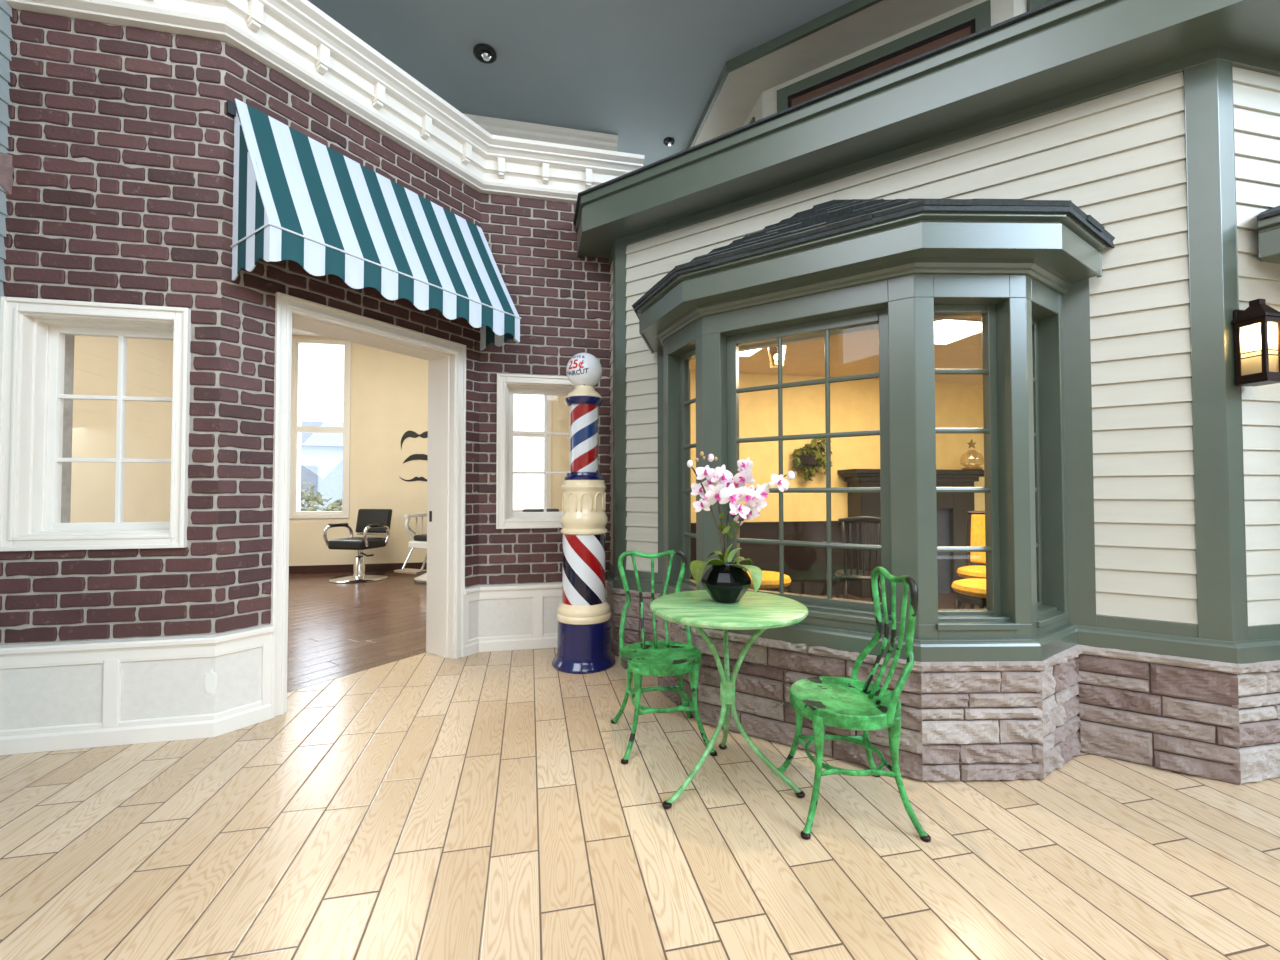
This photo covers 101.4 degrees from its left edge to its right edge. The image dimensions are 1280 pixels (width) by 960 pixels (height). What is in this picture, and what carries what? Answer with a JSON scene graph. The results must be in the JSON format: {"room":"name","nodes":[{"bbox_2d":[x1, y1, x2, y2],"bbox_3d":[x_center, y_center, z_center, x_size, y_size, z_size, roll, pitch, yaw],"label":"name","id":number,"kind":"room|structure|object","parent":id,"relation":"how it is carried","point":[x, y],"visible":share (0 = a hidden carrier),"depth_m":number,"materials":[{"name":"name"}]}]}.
{"room":"indoor shopping street","nodes":[
{"label":"indoor shopping street","id":0,"kind":"room"},
{"bbox_2d":[0,0,13,296],"bbox_3d":[-2.868,-0.958,1.673,0.112,4.400,1.600,0,-1,-12],"label":"wall","id":1,"kind":"structure","parent":0,"point":[5,8],"depth_m":2.45,"materials":[{"name":"brown brick"}]},
{"bbox_2d":[0,152,13,194],"bbox_3d":[-2.974,-1.440,2.445,0.031,0.196,0.068,0,-1,-12],"label":"stone block","id":2,"kind":"object","parent":1,"relation":"attached to","point":[6,168],"visible":1,"depth_m":2.45,"materials":[{"name":"stone"}]},
{"bbox_2d":[0,8,225,644],"bbox_3d":[-3.558,-0.538,2.482,2.909,3.600,0.312,0,-1,-12],"label":"wall","id":3,"kind":"structure","parent":0,"point":[116,144],"depth_m":2.56,"materials":[{"name":"brick"}]},
{"bbox_2d":[0,296,191,551],"bbox_3d":[-2.622,-0.259,2.591,0.755,1.184,0.194,0,-1,-12],"label":"window","id":4,"kind":"structure","parent":3,"relation":"in","point":[33,331],"depth_m":2.56,"materials":[{"name":"beige paint"}]},
{"bbox_2d":[0,624,273,754],"bbox_3d":[-2.447,1.015,2.527,1.122,0.498,0.191,0,-1,-21],"label":"wainscot","id":5,"kind":"structure","parent":3,"relation":"attached to","point":[56,696],"depth_m":2.51,"materials":[{"name":"paint"}]},
{"bbox_2d":[5,0,643,203],"bbox_3d":[-1.774,-2.390,3.136,4.217,0.313,0.876,1,-2,-35],"label":"cornice","id":6,"kind":"structure","parent":3,"relation":"attached to","point":[296,39],"depth_m":3.17,"materials":[{"name":"beige paint"}]},
{"bbox_2d":[70,336,172,522],"bbox_3d":[-5.683,-0.471,5.258,0.100,3.600,6.800,0,-1,-12],"label":"wall","id":7,"kind":"structure","parent":0,"point":[148,425],"depth_m":5.85,"materials":[{"name":"beige paint"}]},
{"bbox_2d":[292,328,330,337],"bbox_3d":[-3.086,-2.235,5.488,5.065,0.070,5.335,0,-1,-12],"label":"ceiling","id":8,"kind":"structure","parent":0,"point":[295,332],"depth_m":7.73,"materials":[{"name":"white paint"}]},
{"bbox_2d":[215,42,480,633],"bbox_3d":[-1.793,-0.520,3.398,0.312,3.600,1.638,-1,-2,33],"label":"wall","id":9,"kind":"structure","parent":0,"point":[247,345],"depth_m":2.80,"materials":[{"name":"brick"}]},
{"bbox_2d":[270,292,465,717],"bbox_3d":[-1.768,0.138,3.422,0.354,2.286,1.242,-1,-2,33],"label":"door frame","id":10,"kind":"structure","parent":9,"relation":"attached to","point":[446,472],"depth_m":3.77,"materials":[{"name":"beige paint"}]},
{"bbox_2d":[226,98,520,350],"bbox_3d":[-1.485,-1.481,3.228,0.439,0.950,1.632,-1,-2,33],"label":"awning","id":11,"kind":"object","parent":9,"relation":"attached to","point":[285,179],"visible":1,"depth_m":2.94,"materials":[{"name":"fabric"}]},
{"bbox_2d":[289,336,568,565],"bbox_3d":[-3.558,-0.407,8.176,5.465,3.600,0.201,0,-1,-12],"label":"wall","id":12,"kind":"structure","parent":0,"point":[389,390],"depth_m":8.01,"materials":[{"name":"beige paint"}]},
{"bbox_2d":[289,338,350,518],"bbox_3d":[-4.788,-0.762,7.888,0.820,2.670,0.170,0,-1,-12],"label":"window","id":13,"kind":"structure","parent":12,"relation":"in","point":[297,429],"depth_m":7.83,"materials":[{"name":"white paint"}]},
{"bbox_2d":[289,562,426,573],"bbox_3d":[-3.631,1.329,8.010,5.065,0.120,0.014,0,-1,-12],"label":"baseboard","id":14,"kind":"structure","parent":12,"relation":"attached to","point":[311,569],"depth_m":7.84,"materials":[{"name":"paint"}]},
{"bbox_2d":[399,476,426,481],"bbox_3d":[-3.413,-0.018,8.090,0.580,0.085,0.003,0,-1,-12],"label":"decal","id":15,"kind":"object","parent":12,"relation":"attached to","point":[414,478],"visible":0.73,"depth_m":8.08},
{"bbox_2d":[401,431,427,447],"bbox_3d":[-3.414,-0.609,8.104,0.536,0.307,0.003,0,-1,-12],"label":"decal","id":16,"kind":"object","parent":12,"relation":"attached to","point":[407,434],"visible":0.71,"depth_m":8.08},
{"bbox_2d":[403,454,427,462],"bbox_3d":[-3.409,-0.326,8.098,0.487,0.154,0.003,0,-1,-12],"label":"decal","id":17,"kind":"object","parent":12,"relation":"attached to","point":[414,456],"visible":0.77,"depth_m":8.09},
{"bbox_2d":[513,395,550,511],"bbox_3d":[-1.868,-0.752,8.505,0.840,2.670,0.170,0,-1,-12],"label":"window","id":18,"kind":"structure","parent":12,"relation":"in","point":[548,396],"depth_m":8.50,"materials":[{"name":"white paint"}]},
{"bbox_2d":[478,193,612,585],"bbox_3d":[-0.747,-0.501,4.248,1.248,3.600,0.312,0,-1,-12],"label":"wall","id":19,"kind":"structure","parent":0,"point":[561,298],"depth_m":4.09,"materials":[{"name":"brick"}]},
{"bbox_2d":[464,581,607,656],"bbox_3d":[-0.775,1.047,4.029,1.128,0.498,0.132,0,-1,-17],"label":"wainscot","id":20,"kind":"structure","parent":19,"relation":"attached to","point":[506,617],"depth_m":3.99,"materials":[{"name":"paint"}]},
{"bbox_2d":[496,373,593,528],"bbox_3d":[-0.750,-0.218,4.158,0.742,1.187,0.194,0,-1,-12],"label":"window","id":21,"kind":"structure","parent":19,"relation":"in","point":[508,385],"depth_m":4.08,"materials":[{"name":"beige paint"}]},
{"bbox_2d":[308,0,851,166],"bbox_3d":[0.495,-3.205,6.366,17.000,0.100,8.581,0,-1,0],"label":"ceiling","id":22,"kind":"structure","parent":0,"point":[644,73],"depth_m":3.90,"materials":[{"name":"paint"}]},
{"bbox_2d":[473,43,496,63],"bbox_3d":[-1.165,-3.186,3.935,0.170,0.044,0.170,0,-1,0],"label":"ceiling spotlight","id":23,"kind":"object","parent":22,"relation":"attached to","point":[484,53],"visible":1,"depth_m":3.92,"materials":[{"name":"grey metal"}]},
{"bbox_2d":[663,137,674,145],"bbox_3d":[0.273,-3.165,4.925,0.104,0.044,0.104,0,-1,0],"label":"recessed light","id":24,"kind":"object","parent":22,"relation":"attached to","point":[669,141],"visible":1,"depth_m":4.91,"materials":[{"name":"grey metal"}]},
{"bbox_2d":[0,571,1279,959],"bbox_3d":[1.002,1.294,2.006,16.000,0.102,13.070,0,-1,0],"label":"floor","id":25,"kind":"structure","parent":0,"point":[480,805],"depth_m":1.80,"materials":[{"name":"brown wood"}]},
{"bbox_2d":[323,509,391,582],"bbox_3d":[-3.899,0.893,7.282,0.740,0.960,0.740,0,-1,12],"label":"salon chair","id":26,"kind":"object","parent":25,"relation":"on","point":[369,521],"visible":1,"depth_m":7.24,"materials":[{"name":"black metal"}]},
{"bbox_2d":[394,513,426,582],"bbox_3d":[-2.896,0.844,7.149,0.802,1.050,0.870,-1,-1,25],"label":"barber chair","id":27,"kind":"object","parent":25,"relation":"on","point":[418,541],"visible":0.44,"depth_m":7.03,"materials":[{"name":"white metal"}]},
{"bbox_2d":[522,509,558,511],"bbox_3d":[-1.319,0.888,7.232,0.740,0.960,0.740,0,-1,-20],"label":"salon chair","id":28,"kind":"object","parent":25,"relation":"on","point":[524,510],"visible":0.02,"depth_m":7.48,"materials":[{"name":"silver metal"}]},
{"bbox_2d":[552,353,615,673],"bbox_3d":[-0.395,0.192,3.697,0.443,2.187,0.443,-1,-1,28],"label":"pole","id":29,"kind":"object","parent":25,"relation":"on","point":[583,615],"visible":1,"depth_m":3.57,"materials":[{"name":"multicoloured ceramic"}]},
{"bbox_2d":[611,550,716,763],"bbox_3d":[0.099,0.814,2.567,0.443,0.894,0.442,0,-1,-9],"label":"chair","id":30,"kind":"object","parent":25,"relation":"on","point":[648,658],"visible":0.96,"depth_m":2.60,"materials":[{"name":"green paint"}]},
{"bbox_2d":[650,590,807,808],"bbox_3d":[0.363,0.882,2.170,0.644,0.735,0.644,0,-1,0],"label":"bistro table","id":31,"kind":"object","parent":25,"relation":"on","point":[697,609],"visible":0.98,"depth_m":2.11,"materials":[{"name":"green paint"}]},
{"bbox_2d":[687,451,796,602],"bbox_3d":[0.426,0.199,2.215,0.457,0.631,0.246,0,-1,0],"label":"potted orchid","id":32,"kind":"object","parent":31,"relation":"on","point":[725,581],"visible":1,"depth_m":2.17,"materials":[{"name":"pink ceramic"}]},
{"bbox_2d":[747,570,790,592],"bbox_3d":[1.062,1.058,4.597,0.516,0.488,0.516,0,-1,0],"label":"stool","id":33,"kind":"object","parent":25,"relation":"on","point":[770,579],"visible":0.3,"depth_m":4.39,"materials":[{"name":"yellow fabric"}]},
{"bbox_2d":[777,567,930,841],"bbox_3d":[0.786,0.800,2.027,0.442,0.894,0.443,0,-1,2],"label":"chair","id":34,"kind":"object","parent":25,"relation":"on","point":[851,703],"visible":0.99,"depth_m":1.95,"materials":[{"name":"green paint"}]},
{"bbox_2d":[834,516,881,602],"bbox_3d":[2.018,0.814,4.813,0.431,0.988,0.469,0,-1,10],"label":"spindle chair","id":35,"kind":"object","parent":25,"relation":"on","point":[846,573],"visible":0.77,"depth_m":4.66,"materials":[{"name":"black wood"}]},
{"bbox_2d":[837,469,983,597],"bbox_3d":[3.224,0.609,6.151,1.770,1.455,0.358,0,-1,-12],"label":"fireplace","id":36,"kind":"object","parent":25,"relation":"on","point":[952,508],"visible":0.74,"depth_m":6.14,"materials":[{"name":"black wood"}]},
{"bbox_2d":[837,469,983,481],"bbox_3d":[3.223,-0.050,6.167,1.770,0.135,0.358,0,-1,-12],"label":"mantel shelf","id":37,"kind":"object","parent":36,"relation":"attached to","point":[850,475],"depth_m":6.07,"materials":[{"name":"black wood"}]},
{"bbox_2d":[961,439,983,469],"bbox_3d":[3.973,-0.303,6.271,0.250,0.370,0.250,0,-1,0],"label":"ornament","id":38,"kind":"object","parent":36,"relation":"on","point":[971,444],"visible":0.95,"depth_m":6.23,"materials":[{"name":"gold metal"}]},
{"bbox_2d":[952,578,985,608],"bbox_3d":[2.761,1.046,4.137,0.516,0.488,0.516,1,-1,-25],"label":"dining chair","id":39,"kind":"object","parent":25,"relation":"on","point":[971,590],"visible":0.4,"depth_m":4.07,"materials":[{"name":"yellow fabric"}]},
{"bbox_2d":[952,578,985,598],"bbox_3d":[2.761,0.854,4.141,0.516,0.105,0.516,1,-1,-25],"label":"cushion","id":40,"kind":"object","parent":39,"relation":"on","point":[971,588],"depth_m":4.07,"materials":[{"name":"yellow fabric"}]},
{"bbox_2d":[956,511,985,608],"bbox_3d":[3.288,0.804,4.929,0.592,1.006,0.516,1,-2,-45],"label":"dining chair","id":41,"kind":"object","parent":25,"relation":"on","point":[976,521],"visible":0.33,"depth_m":5.16,"materials":[{"name":"yellow fabric"}]},
{"bbox_2d":[956,565,985,578],"bbox_3d":[3.261,0.871,4.901,0.516,0.105,0.516,1,-2,-45],"label":"cushion","id":42,"kind":"object","parent":41,"relation":"on","point":[974,571],"depth_m":4.85,"materials":[{"name":"yellow fabric"}]},
{"bbox_2d":[689,316,982,384],"bbox_3d":[3.004,-1.288,4.412,6.353,0.070,3.860,0,-1,-13],"label":"ceiling","id":43,"kind":"structure","parent":0,"point":[853,354],"depth_m":5.31,"materials":[{"name":"beige paint"}]},
{"bbox_2d":[739,348,763,356],"bbox_3d":[0.836,-1.234,4.832,0.660,0.012,0.640,0,-1,-12],"label":"recessed light","id":44,"kind":"object","parent":43,"relation":"in","point":[749,353],"visible":0.21,"depth_m":5.05,"materials":[{"name":"beige"}]},
{"bbox_2d":[739,349,759,355],"bbox_3d":[0.836,-1.236,4.832,0.620,0.004,0.600,0,-1,-12],"label":"diffuser","id":45,"kind":"object","parent":44,"relation":"attached to","point":[750,352],"depth_m":5.05,"materials":[{"name":"beige"}]},
{"bbox_2d":[768,346,785,365],"bbox_3d":[1.149,-1.101,4.396,0.150,0.300,0.150,0,-1,0],"label":"pendant lamp","id":46,"kind":"object","parent":43,"relation":"hanging from","point":[775,355],"visible":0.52,"depth_m":4.38,"materials":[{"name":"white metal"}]},
{"bbox_2d":[934,318,981,344],"bbox_3d":[2.539,-1.246,4.415,0.660,0.012,0.640,0,-1,-12],"label":"recessed light","id":47,"kind":"object","parent":43,"relation":"in","point":[948,331],"visible":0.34,"depth_m":4.34,"materials":[{"name":"beige"}]},
{"bbox_2d":[690,370,985,595],"bbox_3d":[2.552,0.040,6.266,6.400,2.600,0.185,0,-1,-12],"label":"wall","id":48,"kind":"structure","parent":0,"point":[854,405],"depth_m":6.09,"materials":[{"name":"yellow paint"}]},
{"bbox_2d":[800,455,816,465],"bbox_3d":[1.919,-0.215,5.978,0.200,0.120,0.195,0,-1,0],"label":"wall basket","id":49,"kind":"object","parent":48,"relation":"attached to","point":[805,460],"depth_m":5.90,"materials":[{"name":"brown wicker"}]},
{"bbox_2d":[791,438,832,480],"bbox_3d":[1.968,-0.254,5.988,0.493,0.532,0.224,0,-1,0],"label":"ivy","id":50,"kind":"object","parent":48,"relation":"attached to","point":[807,458],"visible":0.88,"depth_m":5.95,"materials":[{"name":"green plant"}]},
{"bbox_2d":[686,0,1054,148],"bbox_3d":[1.815,-2.561,3.974,3.695,1.299,1.211,-1,-2,33],"label":"wall","id":51,"kind":"structure","parent":0,"point":[856,40],"depth_m":3.79,"materials":[{"name":"beige paint"}]},
{"bbox_2d":[626,72,1197,624],"bbox_3d":[1.162,-0.406,3.090,3.120,3.350,0.116,-1,-2,33],"label":"wall","id":52,"kind":"structure","parent":0,"point":[1119,157],"depth_m":2.38,"materials":[{"name":"beige paint"}]},
{"bbox_2d":[613,245,626,576],"bbox_3d":[-0.161,-0.500,3.908,0.052,2.584,0.168,1,-2,-36],"label":"board","id":53,"kind":"object","parent":52,"relation":"attached to","point":[619,255],"visible":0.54,"depth_m":3.88,"materials":[{"name":"green paint"}]},
{"bbox_2d":[632,198,1114,638],"bbox_3d":[0.915,-0.478,2.763,2.530,2.330,0.995,-1,-2,33],"label":"window","id":54,"kind":"structure","parent":52,"relation":"in","point":[896,265],"depth_m":2.33,"materials":[{"name":"green paint"}]},
{"bbox_2d":[657,278,1096,626],"bbox_3d":[1.109,-0.131,3.057,2.340,1.800,0.020,-1,-2,33],"label":"trim board","id":55,"kind":"object","parent":52,"relation":"attached to","point":[1081,578],"visible":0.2,"depth_m":2.44,"materials":[{"name":"green paint"}]},
{"bbox_2d":[573,0,1279,257],"bbox_3d":[1.772,-1.994,3.001,5.172,0.381,1.672,-1,-1,19],"label":"eave","id":56,"kind":"object","parent":52,"relation":"attached to","point":[1056,48],"visible":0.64,"depth_m":2.60,"materials":[{"name":"green paint"}]},
{"bbox_2d":[609,45,1279,264],"bbox_3d":[1.802,-1.793,2.986,4.787,0.066,0.993,-1,-1,21],"label":"board","id":57,"kind":"object","parent":52,"relation":"attached to","point":[1240,59],"visible":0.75,"depth_m":2.65,"materials":[{"name":"green paint"}]},
{"bbox_2d":[1183,59,1247,641],"bbox_3d":[2.440,-0.543,2.215,0.171,2.584,0.053,0,-1,13],"label":"board","id":58,"kind":"object","parent":52,"relation":"attached to","point":[1217,430],"visible":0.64,"depth_m":2.21,"materials":[{"name":"green paint"}]},
{"bbox_2d":[606,582,1279,784],"bbox_3d":[1.608,1.016,2.848,5.036,0.495,1.650,-1,-1,24],"label":"stone wall","id":59,"kind":"structure","parent":0,"point":[979,720],"depth_m":2.23,"materials":[{"name":"beige stone"}]},
{"bbox_2d":[607,563,1279,663],"bbox_3d":[1.726,0.699,2.724,4.806,0.150,1.432,-1,-1,21],"label":"board","id":60,"kind":"object","parent":59,"relation":"on","point":[1262,644],"visible":0.64,"depth_m":2.25,"materials":[{"name":"green paint"}]},
{"bbox_2d":[1232,66,1279,626],"bbox_3d":[3.318,-0.424,2.433,1.800,3.350,0.113,0,-1,-12],"label":"wall","id":61,"kind":"structure","parent":0,"point":[1256,95],"depth_m":2.24,"materials":[{"name":"beige paint"}]},
{"bbox_2d":[1230,298,1279,386],"bbox_3d":[2.536,-0.566,2.149,0.111,0.346,0.112,0,-1,-12],"label":"wall lantern","id":62,"kind":"object","parent":61,"relation":"attached to","point":[1251,366],"visible":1,"depth_m":2.14,"materials":[{"name":"brown metal"}]},
{"bbox_3d":[3.572,0.147,2.057,1.503,2.190,0.495,0,-1,0],"label":"window","id":63,"kind":"structure","parent":61,"relation":"in","visible":0},
{"bbox_2d":[1257,205,1279,263],"bbox_3d":[3.470,-1.107,2.031,1.781,0.342,0.767,0,-1,0],"label":"eave","id":64,"kind":"object","parent":63,"relation":"attached to","point":[1268,228],"visible":0.9,"depth_m":2.18,"materials":[{"name":"green paint"}]},
{"label":"outside","id":65,"kind":"structure","parent":0,"visible":0},
{"bbox_3d":[-9.997,2.079,26.760,40.000,0.100,36.400,0,-1,0],"label":"ground","id":66,"kind":"structure","parent":65,"visible":0},
{"bbox_2d":[300,482,327,510],"bbox_3d":[-8.593,0.898,13.397,1.124,1.695,1.131,0,-1,0],"label":"shrub","id":67,"kind":"object","parent":66,"relation":"on","point":[318,499],"visible":0.19,"depth_m":13.37,"materials":[{"name":"green plant"}]},
{"bbox_2d":[300,421,342,510],"bbox_3d":[-17.501,-0.478,26.018,12.800,5.000,6.800,0,-1,-20],"label":"neighbouring house","id":68,"kind":"structure","parent":66,"relation":"on","point":[321,453],"depth_m":23.97,"materials":[{"name":"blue paint"}]},
{"bbox_2d":[319,498,341,510],"bbox_3d":[-7.577,1.076,13.090,0.907,1.284,0.903,0,-1,0],"label":"shrub","id":69,"kind":"object","parent":66,"relation":"on","point":[330,507],"visible":0.08,"depth_m":12.97,"materials":[{"name":"green plant"}]},
{"bbox_3d":[-1.497,-2.488,4.811,2.400,1.000,0.250,0,-1,-12],"label":"wall","id":70,"kind":"structure","parent":0,"visible":0},
{"bbox_2d":[463,113,617,150],"bbox_3d":[-1.456,-3.087,4.793,2.470,0.197,0.430,0,-1,-12],"label":"crown molding","id":71,"kind":"structure","parent":70,"relation":"attached to","point":[494,126],"depth_m":4.73,"materials":[{"name":"beige paint"}]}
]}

